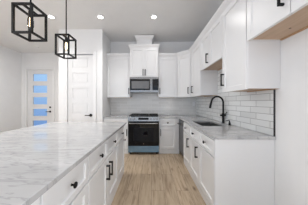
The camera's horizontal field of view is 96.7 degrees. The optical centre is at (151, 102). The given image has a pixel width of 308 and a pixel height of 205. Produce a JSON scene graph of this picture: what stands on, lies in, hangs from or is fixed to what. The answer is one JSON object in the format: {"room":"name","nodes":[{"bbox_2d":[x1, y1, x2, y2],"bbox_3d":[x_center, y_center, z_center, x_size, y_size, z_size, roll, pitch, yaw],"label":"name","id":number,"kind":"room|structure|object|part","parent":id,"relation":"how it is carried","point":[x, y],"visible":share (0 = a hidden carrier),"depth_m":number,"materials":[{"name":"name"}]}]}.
{"room":"kitchen","nodes":[
{"label":"kitchen","id":0,"kind":"room"},
{"bbox_2d":[0,45,21,131],"bbox_3d":[-4.795,-0.260,0.700,0.100,3.080,8.600,0,0,0],"label":"wall","id":1,"kind":"structure","parent":0,"point":[10,60],"depth_m":4.61,"materials":[{"name":"paint"}]},
{"bbox_2d":[22,53,58,127],"bbox_3d":[-3.517,-0.260,5.050,2.457,3.080,0.100,0,0,0],"label":"wall","id":2,"kind":"structure","parent":0,"point":[28,59],"depth_m":5.00,"materials":[{"name":"paint"}]},
{"bbox_2d":[24,67,54,127],"bbox_3d":[-4.085,-0.003,5.021,1.110,2.565,0.108,0,0,0],"label":"door","id":3,"kind":"structure","parent":2,"relation":"in","point":[50,71],"depth_m":5.03,"materials":[{"name":"paint"}]},
{"bbox_2d":[59,29,103,121],"bbox_3d":[-1.749,-0.260,3.420,1.078,3.080,0.100,0,0,0],"label":"wall","id":4,"kind":"structure","parent":0,"point":[87,39],"depth_m":3.37,"materials":[{"name":"paint"}]},
{"bbox_2d":[64,50,95,121],"bbox_3d":[-1.753,0.003,3.368,0.800,2.555,0.100,0,0,0],"label":"door","id":5,"kind":"structure","parent":4,"relation":"in","point":[81,70],"depth_m":3.38,"materials":[{"name":"paint"}]},
{"bbox_2d":[104,33,110,116],"bbox_3d":[-1.260,-0.260,3.810,0.100,3.080,0.680,0,0,0],"label":"wall","id":6,"kind":"structure","parent":0,"point":[107,44],"depth_m":3.68,"materials":[{"name":"paint"}]},
{"bbox_2d":[0,0,223,52],"bbox_3d":[-1.708,-1.850,0.700,6.275,0.100,8.800,0,0,0],"label":"ceiling","id":7,"kind":"structure","parent":0,"point":[176,20],"depth_m":3.00,"materials":[{"name":"paint"}]},
{"bbox_2d":[11,0,46,41],"bbox_3d":[-1.210,-1.224,1.370,0.192,1.150,0.192,0,0,0],"label":"pendant lamp","id":8,"kind":"object","parent":7,"relation":"hanging from","point":[30,21],"visible":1,"depth_m":1.33,"materials":[{"name":"black metal"}]},
{"bbox_2d":[55,0,76,58],"bbox_3d":[-1.215,-1.224,1.950,0.192,1.150,0.192,0,0,0],"label":"pendant lamp","id":9,"kind":"object","parent":7,"relation":"hanging from","point":[67,39],"visible":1,"depth_m":1.95,"materials":[{"name":"black metal"}]},
{"bbox_3d":[-1.215,-0.791,1.950,0.192,0.285,0.192,0,0,0],"label":"frame","id":10,"kind":"part","parent":9,"relation":"part of","materials":[{"name":"black metal"}]},
{"bbox_3d":[-1.215,-1.354,1.950,0.015,0.844,0.014,0,0,0],"label":"rod","id":11,"kind":"part","parent":9,"relation":"part of","materials":[{"name":"black metal"}]},
{"bbox_2d":[111,42,193,52],"bbox_3d":[0.060,-0.260,4.100,2.540,3.080,0.100,0,0,0],"label":"wall","id":12,"kind":"structure","parent":0,"point":[116,47],"depth_m":4.05,"materials":[{"name":"paint"}]},
{"bbox_2d":[107,57,131,97],"bbox_3d":[-0.892,-0.694,3.858,0.631,1.113,0.373,0,0,0],"label":"upper cabinet","id":13,"kind":"object","parent":12,"relation":"attached to","point":[118,68],"visible":0.98,"depth_m":3.73,"materials":[{"name":"paint"}]},
{"bbox_2d":[107,53,129,56],"bbox_3d":[-0.893,-1.280,3.710,0.630,0.105,0.050,0,0,0],"label":"crown molding","id":14,"kind":"structure","parent":13,"relation":"attached to","point":[108,54],"depth_m":3.70,"materials":[{"name":"paint"}]},
{"bbox_2d":[128,35,159,76],"bbox_3d":[-0.194,-1.232,3.812,0.847,1.107,0.471,0,0,0],"label":"upper cabinet","id":15,"kind":"object","parent":12,"relation":"attached to","point":[144,55],"visible":1,"depth_m":3.63,"materials":[{"name":"paint"}]},
{"bbox_3d":[-0.383,-1.058,3.630,0.373,0.753,0.020,0,0,0],"label":"door","id":16,"kind":"part","parent":15,"relation":"part of","materials":[{"name":"paint"}]},
{"bbox_3d":[-0.194,-1.730,3.833,0.515,0.110,0.430,0,0,0],"label":"crown","id":17,"kind":"part","parent":15,"relation":"part of","materials":[{"name":"paint"}]},
{"bbox_3d":[-0.194,-1.492,3.823,0.847,0.089,0.450,0,0,0],"label":"crown","id":18,"kind":"part","parent":15,"relation":"part of","materials":[{"name":"paint"}]},
{"bbox_2d":[130,77,158,92],"bbox_3d":[-0.194,-0.472,3.800,0.758,0.400,0.471,0,0,0],"label":"microwave","id":19,"kind":"object","parent":15,"relation":"attached to","point":[137,84],"visible":1,"depth_m":3.61,"materials":[{"name":"metal"}]},
{"bbox_3d":[-0.277,-0.472,3.628,0.593,0.290,0.028,0,0,0],"label":"door","id":20,"kind":"part","parent":19,"relation":"part of","materials":[{"name":"black glass"}]},
{"bbox_3d":[-0.194,-0.646,3.628,0.758,0.052,0.028,0,0,0],"label":"trim","id":21,"kind":"part","parent":19,"relation":"part of","materials":[{"name":"metal"}]},
{"bbox_3d":[-0.194,-0.298,3.628,0.758,0.052,0.028,0,0,0],"label":"trim","id":22,"kind":"part","parent":19,"relation":"part of","materials":[{"name":"metal"}]},
{"bbox_3d":[0.104,-0.472,3.628,0.161,0.290,0.028,0,0,0],"label":"control panel","id":23,"kind":"part","parent":19,"relation":"part of","materials":[{"name":"black glass"}]},
{"bbox_3d":[-0.005,-1.058,3.630,0.373,0.753,0.020,0,0,0],"label":"door","id":24,"kind":"part","parent":15,"relation":"part of","materials":[{"name":"paint"}]},
{"bbox_2d":[111,93,195,114],"bbox_3d":[0.055,0.044,4.045,2.528,0.639,0.009,0,0,0],"label":"tile backsplash","id":25,"kind":"structure","parent":12,"relation":"attached to","point":[140,103],"depth_m":4.04,"materials":[{"name":"white tile"}]},
{"bbox_2d":[158,57,176,97],"bbox_3d":[0.444,-0.694,3.858,0.509,1.113,0.373,0,0,0],"label":"upper cabinet","id":26,"kind":"object","parent":12,"relation":"attached to","point":[167,65],"visible":0.97,"depth_m":3.73,"materials":[{"name":"paint"}]},
{"bbox_2d":[176,54,196,97],"bbox_3d":[1.014,-0.694,3.740,0.628,1.113,0.616,0,0,0],"label":"upper cabinet","id":27,"kind":"object","parent":12,"relation":"attached to","point":[183,62],"visible":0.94,"depth_m":3.58,"materials":[{"name":"paint"}]},
{"bbox_3d":[0.841,-0.678,3.580,0.020,1.083,0.375,0,0,-45],"label":"door","id":28,"kind":"part","parent":27,"relation":"part of","materials":[{"name":"paint"}]},
{"bbox_2d":[159,0,232,56],"bbox_3d":[0.594,-1.280,2.125,0.807,0.105,3.220,0,0,0],"label":"crown molding","id":29,"kind":"structure","parent":27,"relation":"attached to","point":[226,3],"depth_m":2.46,"materials":[{"name":"paint"}]},
{"bbox_2d":[111,150,205,204],"bbox_3d":[-1.708,1.330,0.700,6.275,0.100,8.800,0,0,0],"label":"floor","id":30,"kind":"structure","parent":0,"point":[148,178],"depth_m":2.19,"materials":[{"name":"brown wood"}]},
{"bbox_2d":[31,197,39,204],"bbox_3d":[-0.979,0.838,0.385,1.043,0.884,0.469,0,0,0],"label":"base cabinet","id":31,"kind":"object","parent":30,"relation":"on","point":[37,202],"visible":0.02,"depth_m":0.60,"materials":[{"name":"paint"}]},
{"bbox_2d":[40,157,87,204],"bbox_3d":[-0.979,0.838,0.855,1.043,0.884,0.469,0,0,0],"label":"base cabinet","id":32,"kind":"object","parent":30,"relation":"on","point":[72,189],"visible":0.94,"depth_m":0.86,"materials":[{"name":"paint"}]},
{"bbox_3d":[-0.483,0.515,0.855,0.034,0.039,0.039,0,0,0],"label":"knob","id":33,"kind":"part","parent":32,"relation":"part of","materials":[{"name":"black metal"}]},
{"bbox_3d":[-0.510,0.900,0.855,0.020,0.530,0.458,0,0,0],"label":"door","id":34,"kind":"part","parent":32,"relation":"part of","materials":[{"name":"paint"}]},
{"bbox_2d":[87,140,109,204],"bbox_3d":[-0.979,0.838,1.329,1.043,0.884,0.476,0,0,0],"label":"base cabinet","id":35,"kind":"object","parent":30,"relation":"on","point":[98,165],"visible":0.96,"depth_m":1.32,"materials":[{"name":"paint"}]},
{"bbox_2d":[0,122,126,204],"bbox_3d":[-1.155,0.380,1.330,1.380,0.030,2.460,0,0,0],"label":"countertop","id":36,"kind":"structure","parent":35,"relation":"on","point":[33,159],"depth_m":1.00,"materials":[{"name":"white stone"}]},
{"bbox_3d":[-0.510,0.900,1.329,0.020,0.530,0.465,0,0,0],"label":"door","id":37,"kind":"part","parent":35,"relation":"part of","materials":[{"name":"paint"}]},
{"bbox_3d":[-0.510,0.519,1.329,0.020,0.202,0.465,0,0,0],"label":"drawer","id":38,"kind":"part","parent":35,"relation":"part of","materials":[{"name":"paint"}]},
{"bbox_2d":[107,131,117,204],"bbox_3d":[-0.979,0.838,1.808,1.043,0.884,0.482,0,0,0],"label":"base cabinet","id":39,"kind":"object","parent":30,"relation":"on","point":[112,157],"visible":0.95,"depth_m":1.80,"materials":[{"name":"paint"}]},
{"bbox_3d":[-0.478,0.775,1.618,0.043,0.165,0.016,0,0,0],"label":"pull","id":40,"kind":"part","parent":39,"relation":"part of","materials":[{"name":"black metal"}]},
{"bbox_3d":[-0.510,0.519,1.808,0.020,0.202,0.471,0,0,0],"label":"drawer","id":41,"kind":"part","parent":39,"relation":"part of","materials":[{"name":"paint"}]},
{"bbox_2d":[103,118,128,153],"bbox_3d":[-0.892,0.838,3.711,0.627,0.884,0.668,0,0,0],"label":"base cabinet","id":42,"kind":"object","parent":30,"relation":"on","point":[104,119],"visible":0.27,"depth_m":3.42,"materials":[{"name":"paint"}]},
{"bbox_3d":[-0.892,0.505,3.430,0.615,0.180,0.020,0,0,0],"label":"drawer","id":43,"kind":"part","parent":42,"relation":"part of","materials":[{"name":"paint"}]},
{"bbox_2d":[103,115,128,117],"bbox_3d":[-0.894,0.380,3.732,0.630,0.030,0.634,0,0,0],"label":"countertop","id":44,"kind":"structure","parent":42,"relation":"on","point":[109,116],"depth_m":3.57,"materials":[{"name":"white stone"}]},
{"bbox_3d":[-0.892,0.887,3.430,0.615,0.555,0.020,0,0,0],"label":"door","id":45,"kind":"part","parent":42,"relation":"part of","materials":[{"name":"paint"}]},
{"bbox_2d":[118,126,125,185],"bbox_3d":[-0.983,0.838,2.290,1.034,0.884,0.479,0,0,0],"label":"base cabinet","id":46,"kind":"object","parent":30,"relation":"on","point":[121,131],"visible":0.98,"depth_m":2.27,"materials":[{"name":"paint"}]},
{"bbox_3d":[-0.510,0.519,2.290,0.020,0.202,0.468,0,0,0],"label":"drawer","id":47,"kind":"part","parent":46,"relation":"part of","materials":[{"name":"paint"}]},
{"bbox_3d":[-0.510,0.900,2.290,0.020,0.530,0.468,0,0,0],"label":"door","id":48,"kind":"part","parent":46,"relation":"part of","materials":[{"name":"paint"}]},
{"bbox_2d":[128,114,158,153],"bbox_3d":[-0.194,0.799,3.649,0.758,0.962,0.743,0,0,0],"label":"range","id":49,"kind":"object","parent":30,"relation":"on","point":[143,129],"visible":1,"depth_m":3.33,"materials":[{"name":"metal"}]},
{"bbox_3d":[-0.194,0.771,3.354,0.752,0.573,0.042,0,0,0],"label":"oven door","id":50,"kind":"part","parent":49,"relation":"part of","materials":[{"name":"black glass"}]},
{"bbox_3d":[-0.194,1.141,3.360,0.752,0.153,0.030,0,0,0],"label":"drawer","id":51,"kind":"part","parent":49,"relation":"part of","materials":[{"name":"silver metal"}]},
{"bbox_3d":[-0.194,0.403,3.349,0.758,0.105,0.052,0,0,0],"label":"control panel","id":52,"kind":"part","parent":49,"relation":"part of","materials":[{"name":"metal"}]},
{"bbox_2d":[159,118,178,153],"bbox_3d":[0.444,0.838,3.711,0.505,0.884,0.668,0,0,0],"label":"base cabinet","id":53,"kind":"object","parent":30,"relation":"on","point":[168,127],"visible":0.98,"depth_m":3.43,"materials":[{"name":"paint"}]},
{"bbox_3d":[0.409,0.505,3.430,0.424,0.180,0.020,0,0,0],"label":"drawer","id":54,"kind":"part","parent":53,"relation":"part of","materials":[{"name":"paint"}]},
{"bbox_3d":[0.409,0.887,3.430,0.424,0.555,0.020,0,0,0],"label":"door","id":55,"kind":"part","parent":53,"relation":"part of","materials":[{"name":"paint"}]},
{"bbox_2d":[177,119,183,155],"bbox_3d":[0.955,0.843,3.167,0.651,0.875,0.479,0,0,0],"label":"dishwasher","id":56,"kind":"object","parent":30,"relation":"on","point":[180,123],"visible":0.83,"depth_m":3.09,"materials":[{"name":"metal"}]},
{"bbox_3d":[0.704,0.823,3.167,0.051,0.685,0.479,0,0,0],"label":"door","id":57,"kind":"part","parent":56,"relation":"part of","materials":[{"name":"metal"}]},
{"bbox_2d":[183,122,199,189],"bbox_3d":[0.983,0.838,2.446,0.691,0.884,0.949,0,0,0],"label":"base cabinet","id":58,"kind":"object","parent":30,"relation":"on","point":[191,144],"visible":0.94,"depth_m":2.33,"materials":[{"name":"paint"}]},
{"bbox_3d":[0.690,0.505,2.681,0.020,0.180,0.466,0,0,0],"label":"drawer","id":59,"kind":"part","parent":58,"relation":"part of","materials":[{"name":"paint"}]},
{"bbox_3d":[0.690,0.887,2.681,0.020,0.555,0.466,0,0,0],"label":"door","id":60,"kind":"part","parent":58,"relation":"part of","materials":[{"name":"paint"}]},
{"bbox_3d":[0.690,0.505,2.209,0.020,0.180,0.466,0,0,0],"label":"drawer","id":61,"kind":"part","parent":58,"relation":"part of","materials":[{"name":"paint"}]},
{"bbox_3d":[0.690,0.887,2.209,0.020,0.555,0.466,0,0,0],"label":"door","id":62,"kind":"part","parent":58,"relation":"part of","materials":[{"name":"paint"}]},
{"bbox_2d":[158,115,275,139],"bbox_3d":[0.760,0.380,2.755,1.138,0.030,2.589,0,0,0],"label":"countertop","id":63,"kind":"structure","parent":58,"relation":"on","point":[225,131],"depth_m":1.78,"materials":[{"name":"white stone"}]},
{"bbox_2d":[195,122,220,125],"bbox_3d":[0.995,0.507,2.445,0.462,0.224,0.702,0,0,0],"label":"sink","id":64,"kind":"object","parent":63,"relation":"in","point":[199,123],"visible":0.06,"depth_m":2.77,"materials":[{"name":"metal"}]},
{"bbox_2d":[209,96,226,122],"bbox_3d":[1.164,0.122,2.407,0.299,0.484,0.081,0,0,0],"label":"faucet","id":65,"kind":"object","parent":63,"relation":"on","point":[223,114],"visible":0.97,"depth_m":2.40,"materials":[{"name":"black metal"}]},
{"bbox_2d":[199,131,274,204],"bbox_3d":[0.987,0.838,1.722,0.682,0.884,0.494,0,0,0],"label":"base cabinet","id":66,"kind":"object","parent":30,"relation":"on","point":[231,172],"visible":0.98,"depth_m":1.48,"materials":[{"name":"paint"}]},
{"bbox_3d":[0.690,0.505,1.728,0.020,0.180,0.471,0,0,0],"label":"drawer","id":67,"kind":"part","parent":66,"relation":"part of","materials":[{"name":"paint"}]},
{"bbox_3d":[0.690,0.887,1.728,0.020,0.555,0.471,0,0,0],"label":"door","id":68,"kind":"part","parent":66,"relation":"part of","materials":[{"name":"paint"}]},
{"bbox_3d":[1.007,0.838,1.481,0.642,0.884,0.012,0,0,0],"label":"panel","id":69,"kind":"part","parent":66,"relation":"part of","materials":[{"name":"paint"}]},
{"bbox_2d":[197,28,307,204],"bbox_3d":[1.380,-0.260,0.700,0.100,3.080,8.600,0,0,0],"label":"wall","id":70,"kind":"structure","parent":0,"point":[291,100],"depth_m":1.28,"materials":[{"name":"paint"}]},
{"bbox_2d":[191,42,217,96],"bbox_3d":[1.131,-0.694,3.087,0.394,1.113,0.701,0,0,0],"label":"upper cabinet","id":71,"kind":"object","parent":70,"relation":"attached to","point":[203,83],"visible":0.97,"depth_m":2.79,"materials":[{"name":"paint"}]},
{"bbox_3d":[0.987,-0.678,3.021,0.020,1.083,0.555,0,0,0],"label":"door","id":72,"kind":"part","parent":71,"relation":"part of","materials":[{"name":"paint"}]},
{"bbox_2d":[201,15,221,70],"bbox_3d":[1.131,-0.939,2.317,0.394,0.623,0.837,0,0,0],"label":"upper cabinet","id":73,"kind":"object","parent":70,"relation":"attached to","point":[211,44],"visible":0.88,"depth_m":2.25,"materials":[{"name":"paint"}]},
{"bbox_3d":[0.987,-0.923,2.524,0.020,0.593,0.410,0,0,0],"label":"door","id":74,"kind":"part","parent":73,"relation":"part of","materials":[{"name":"paint"}]},
{"bbox_3d":[1.162,-0.645,2.317,0.290,0.008,0.800,0,0,0],"label":"panel","id":75,"kind":"part","parent":73,"relation":"part of","materials":[{"name":"brown wood"}]},
{"bbox_3d":[0.987,-0.923,2.109,0.020,0.593,0.410,0,0,0],"label":"door","id":76,"kind":"part","parent":73,"relation":"part of","materials":[{"name":"paint"}]},
{"bbox_2d":[196,69,274,135],"bbox_3d":[1.323,-0.133,2.754,0.012,0.994,2.572,0,0,0],"label":"tile backsplash","id":77,"kind":"structure","parent":70,"relation":"attached to","point":[255,111],"depth_m":1.94,"materials":[{"name":"white tile"}]},
{"bbox_3d":[1.323,0.112,1.474,0.012,0.504,0.012,0,0,0],"label":"edge trim","id":78,"kind":"part","parent":77,"relation":"part of","materials":[{"name":"black metal"}]},
{"bbox_2d":[220,0,279,92],"bbox_3d":[1.131,-0.694,1.655,0.394,1.113,0.483,0,0,0],"label":"upper cabinet","id":79,"kind":"object","parent":70,"relation":"attached to","point":[247,66],"visible":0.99,"depth_m":1.45,"materials":[{"name":"paint"}]},
{"bbox_3d":[0.987,-0.678,1.655,0.020,1.083,0.471,0,0,0],"label":"door","id":80,"kind":"part","parent":79,"relation":"part of","materials":[{"name":"paint"}]},
{"bbox_3d":[1.162,-0.155,1.655,0.290,0.008,0.446,0,0,0],"label":"panel","id":81,"kind":"part","parent":79,"relation":"part of","materials":[{"name":"brown wood"}]},
{"bbox_3d":[1.163,-0.152,1.655,0.331,0.014,0.483,0,0,0],"label":"frame","id":82,"kind":"part","parent":79,"relation":"part of","materials":[{"name":"paint"}]},
{"bbox_2d":[247,0,307,40],"bbox_3d":[1.131,-0.939,0.963,0.394,0.623,0.896,0,0,0],"label":"upper cabinet","id":83,"kind":"object","parent":70,"relation":"attached to","point":[267,20],"visible":1,"depth_m":1.17,"materials":[{"name":"paint"}]},
{"bbox_3d":[0.956,-0.797,1.013,0.043,0.165,0.016,0,0,0],"label":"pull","id":84,"kind":"part","parent":83,"relation":"part of","materials":[{"name":"black metal"}]},
{"bbox_3d":[1.318,-0.640,0.963,0.020,0.018,0.859,0,0,0],"label":"hanging rail","id":85,"kind":"part","parent":83,"relation":"part of","materials":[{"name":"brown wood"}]},
{"bbox_3d":[0.987,-0.923,0.741,0.020,0.593,0.439,0,0,0],"label":"door","id":86,"kind":"part","parent":83,"relation":"part of","materials":[{"name":"paint"}]}
]}

